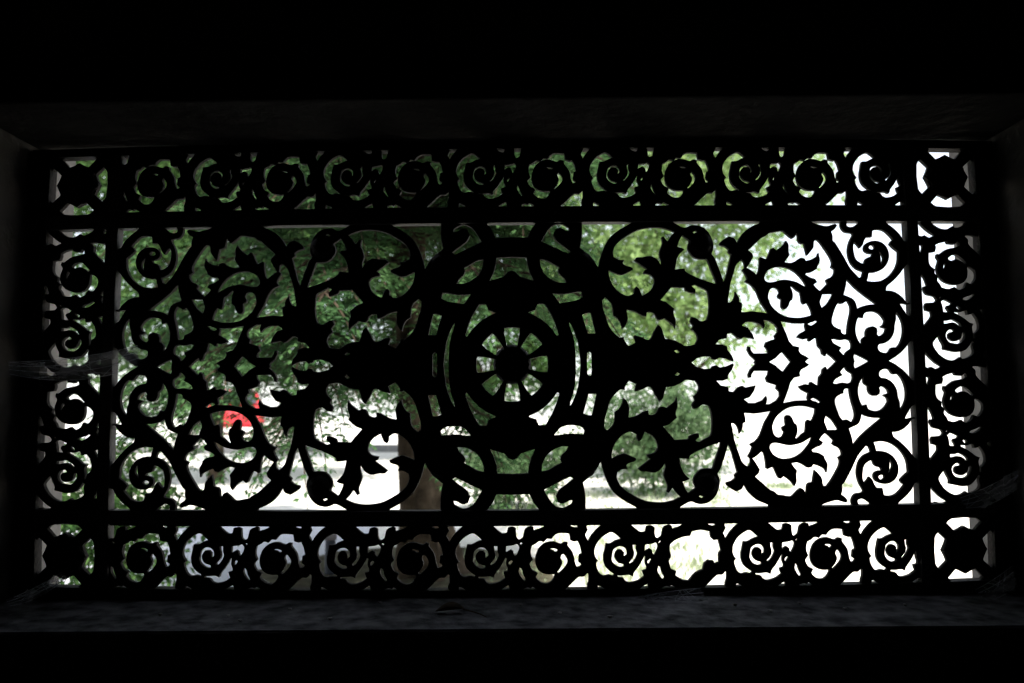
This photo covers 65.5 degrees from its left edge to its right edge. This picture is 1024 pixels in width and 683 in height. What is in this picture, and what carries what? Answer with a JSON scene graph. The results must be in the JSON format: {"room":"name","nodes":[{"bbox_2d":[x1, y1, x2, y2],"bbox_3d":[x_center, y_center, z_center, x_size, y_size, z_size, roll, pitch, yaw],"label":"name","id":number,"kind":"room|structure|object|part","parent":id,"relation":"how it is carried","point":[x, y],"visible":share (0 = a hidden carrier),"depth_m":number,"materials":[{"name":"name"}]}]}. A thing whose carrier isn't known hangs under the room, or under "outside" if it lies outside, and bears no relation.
{"room":"dark basement","nodes":[
{"label":"dark basement","id":0,"kind":"room"},
{"bbox_2d":[64,435,130,444],"bbox_3d":[-20.978,2.629,20.723,25.800,0.020,8.500,0,-5,0],"label":"asphalt road","id":1,"kind":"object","parent":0,"point":[88,435],"depth_m":21.79,"materials":[{"name":"grey asphalt"}]},
{"bbox_2d":[59,526,371,586],"bbox_3d":[-2.030,1.002,3.337,2.700,0.020,4.400,0,-5,0],"label":"gravel drive","id":2,"kind":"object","parent":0,"point":[284,538],"depth_m":4.04,"materials":[{"name":"grey gravel"}]},
{"bbox_2d":[0,0,1023,682],"bbox_3d":[0.000,0.058,0.963,4.400,3.350,0.212,0,-5,0],"label":"wall","id":3,"kind":"structure","parent":0,"point":[30,30],"depth_m":0.89,"materials":[{"name":"stone"}]},
{"bbox_2d":[0,52,1023,149],"bbox_3d":[-0.002,-0.287,0.973,1.242,0.050,0.176,0,-5,0],"label":"trim","id":4,"kind":"structure","parent":3,"relation":"attached to","point":[959,96],"depth_m":0.89,"materials":[{"name":"stone"}]},
{"bbox_2d":[0,592,1023,676],"bbox_3d":[0.002,0.348,0.952,1.242,0.076,0.246,0,-5,0],"label":"window sill","id":5,"kind":"structure","parent":3,"relation":"attached to","point":[876,632],"depth_m":0.83,"materials":[{"name":"stone"}]},
{"bbox_2d":[436,602,486,616],"bbox_3d":[-0.056,0.301,0.897,0.062,0.010,0.023,-2,-5,14],"label":"dry leaf","id":6,"kind":"object","parent":5,"relation":"on","point":[449,605],"visible":1,"depth_m":0.90,"materials":[{"name":"brown plant"}]},
{"bbox_3d":[-0.071,0.301,0.901,0.025,0.008,0.025,4,-7,-43],"label":"blade","id":7,"kind":"part","parent":6,"relation":"part of","materials":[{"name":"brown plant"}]},
{"bbox_2d":[636,588,703,600],"bbox_3d":[0.192,0.307,0.953,0.089,0.021,0.034,0,-5,-6],"label":"cobweb","id":8,"kind":"object","parent":5,"relation":"on","point":[693,588],"visible":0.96,"depth_m":0.96,"materials":[{"name":"white fabric"}]},
{"bbox_2d":[975,566,1015,599],"bbox_3d":[0.571,0.287,0.939,0.043,0.041,0.036,-3,-6,28],"label":"cobweb","id":9,"kind":"object","parent":5,"relation":"on","point":[1011,566],"visible":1,"depth_m":0.94,"materials":[{"name":"white fabric"}]},
{"bbox_2d":[14,139,1015,599],"bbox_3d":[0.000,0.033,1.008,1.240,0.587,0.022,0,-5,0],"label":"air vent","id":10,"kind":"object","parent":3,"relation":"in","point":[370,365],"visible":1,"depth_m":1.00,"materials":[{"name":"metal"}]},
{"bbox_2d":[7,572,65,605],"bbox_3d":[-0.555,0.290,0.931,0.010,0.022,0.104,-1,-5,3],"label":"cobweb","id":11,"kind":"object","parent":10,"relation":"attached to","point":[61,572],"visible":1,"depth_m":0.93,"materials":[{"name":"white fabric"}]},
{"bbox_3d":[-0.556,0.267,0.991,0.087,0.088,0.008,0,-5,0],"label":"corner plate","id":12,"kind":"part","parent":10,"relation":"part of","materials":[{"name":"metal"}]},
{"bbox_2d":[9,345,138,380],"bbox_3d":[-0.520,0.024,0.955,0.010,0.048,0.147,-5,-7,43],"label":"cobweb","id":13,"kind":"object","parent":10,"relation":"attached to","point":[90,369],"visible":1,"depth_m":0.95,"materials":[{"name":"white fabric"}]},
{"bbox_3d":[-0.560,-0.202,1.031,0.087,0.089,0.008,0,-5,0],"label":"corner plate","id":14,"kind":"part","parent":10,"relation":"part of","materials":[{"name":"metal"}]},
{"bbox_3d":[0.000,0.029,1.008,1.030,0.383,0.008,0,-5,0],"label":"scrollwork panel","id":15,"kind":"part","parent":10,"relation":"part of","materials":[{"name":"metal"}]},
{"bbox_3d":[0.558,-0.211,1.026,0.086,0.088,0.008,0,-5,0],"label":"corner plate","id":16,"kind":"part","parent":10,"relation":"part of","materials":[{"name":"metal"}]},
{"bbox_3d":[0.559,0.257,0.985,0.087,0.088,0.008,0,-5,0],"label":"corner plate","id":17,"kind":"part","parent":10,"relation":"part of","materials":[{"name":"metal"}]},
{"bbox_2d":[961,470,1017,507],"bbox_3d":[0.564,0.176,0.941,0.009,0.054,0.083,1,-5,-14],"label":"cobweb","id":18,"kind":"object","parent":10,"relation":"attached to","point":[1017,470],"visible":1,"depth_m":0.94,"materials":[{"name":"white fabric"}]},
{"bbox_2d":[63,413,971,586],"bbox_3d":[0.270,4.736,45.797,120.000,0.200,89.927,0,-5,0],"label":"ground","id":19,"kind":"structure","parent":0,"point":[377,488],"depth_m":7.21,"materials":[{"name":"white concrete"}]},
{"bbox_2d":[67,172,144,400],"bbox_3d":[-7.204,-1.207,10.607,4.862,5.831,4.511,0,-5,-10],"label":"leafy tree","id":20,"kind":"object","parent":19,"relation":"on","point":[69,360],"visible":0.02,"depth_m":10.93,"materials":[{"name":"green plant"}]},
{"bbox_2d":[59,420,238,585],"bbox_3d":[-1.345,0.629,2.701,0.819,0.927,0.853,-5,-7,43],"label":"bush","id":21,"kind":"object","parent":19,"relation":"on","point":[132,491],"visible":0.1,"depth_m":2.67,"materials":[{"name":"green plant"}]},
{"bbox_2d":[207,390,263,427],"bbox_3d":[-9.034,2.282,25.934,1.717,1.420,4.140,1,-5,-20],"label":"car","id":22,"kind":"object","parent":19,"relation":"on","point":[247,424],"visible":0.06,"depth_m":24.11,"materials":[{"name":"red paint"}]},
{"bbox_2d":[68,158,450,482],"bbox_3d":[-3.091,-0.700,8.203,5.143,4.347,3.390,-2,-5,16],"label":"leafy tree","id":23,"kind":"object","parent":19,"relation":"on","point":[180,244],"visible":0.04,"depth_m":7.81,"materials":[{"name":"green plant"}]},
{"bbox_2d":[266,405,318,459],"bbox_3d":[-3.237,1.319,11.582,0.952,0.974,0.756,0,-5,0],"label":"bush","id":24,"kind":"object","parent":19,"relation":"on","point":[275,405],"visible":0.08,"depth_m":11.53,"materials":[{"name":"green plant"}]},
{"bbox_2d":[70,444,622,453],"bbox_3d":[-3.420,1.843,13.636,11.000,0.130,0.250,0,-5,0],"label":"kerb","id":25,"kind":"object","parent":19,"relation":"on","point":[382,447],"visible":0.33,"depth_m":13.51,"materials":[{"name":"concrete"}]},
{"bbox_2d":[64,152,676,580],"bbox_3d":[-0.585,-1.968,3.627,2.333,6.050,2.517,0,-5,-7],"label":"tree","id":26,"kind":"object","parent":19,"relation":"on","point":[426,496],"visible":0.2,"depth_m":3.02,"materials":[{"name":"green plant"}]},
{"bbox_2d":[258,547,552,587],"bbox_3d":[-0.479,0.997,3.429,1.306,0.020,1.209,0,-5,0],"label":"soil bed","id":27,"kind":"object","parent":19,"relation":"on","point":[303,582],"visible":0.09,"depth_m":3.33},
{"bbox_2d":[324,534,336,574],"bbox_3d":[-0.772,0.892,3.382,0.056,0.188,0.056,0,-5,0],"label":"post","id":28,"kind":"object","parent":27,"relation":"on","point":[331,539],"visible":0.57,"depth_m":3.36,"materials":[{"name":"metal"}]},
{"bbox_2d":[248,159,677,433],"bbox_3d":[-1.091,-1.343,11.618,7.533,6.192,4.266,0,-5,-9],"label":"leafy tree","id":29,"kind":"object","parent":19,"relation":"on","point":[537,363],"visible":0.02,"depth_m":11.42,"materials":[{"name":"green plant"}]},
{"bbox_2d":[453,415,586,508],"bbox_3d":[0.022,0.917,5.666,1.118,0.789,0.935,0,-5,0],"label":"bush","id":30,"kind":"object","parent":19,"relation":"on","point":[554,458],"visible":0.17,"depth_m":5.53,"materials":[{"name":"green plant"}]},
{"bbox_2d":[542,360,757,499],"bbox_3d":[1.157,0.822,6.523,1.872,1.500,1.560,0,-5,0],"label":"tree","id":31,"kind":"object","parent":19,"relation":"on","point":[685,414],"visible":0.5,"depth_m":6.38,"materials":[{"name":"green plant"}]},
{"bbox_2d":[464,480,857,586],"bbox_3d":[0.894,1.122,5.427,2.313,0.082,4.932,-3,-6,28],"label":"grass","id":32,"kind":"structure","parent":19,"relation":"on","point":[782,485],"depth_m":3.92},
{"bbox_2d":[536,151,859,430],"bbox_3d":[1.830,-0.623,8.295,3.669,4.140,2.581,0,-5,-8],"label":"leafy tree","id":33,"kind":"object","parent":19,"relation":"on","point":[647,245],"visible":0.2,"depth_m":7.98,"materials":[{"name":"green plant"}]}
]}

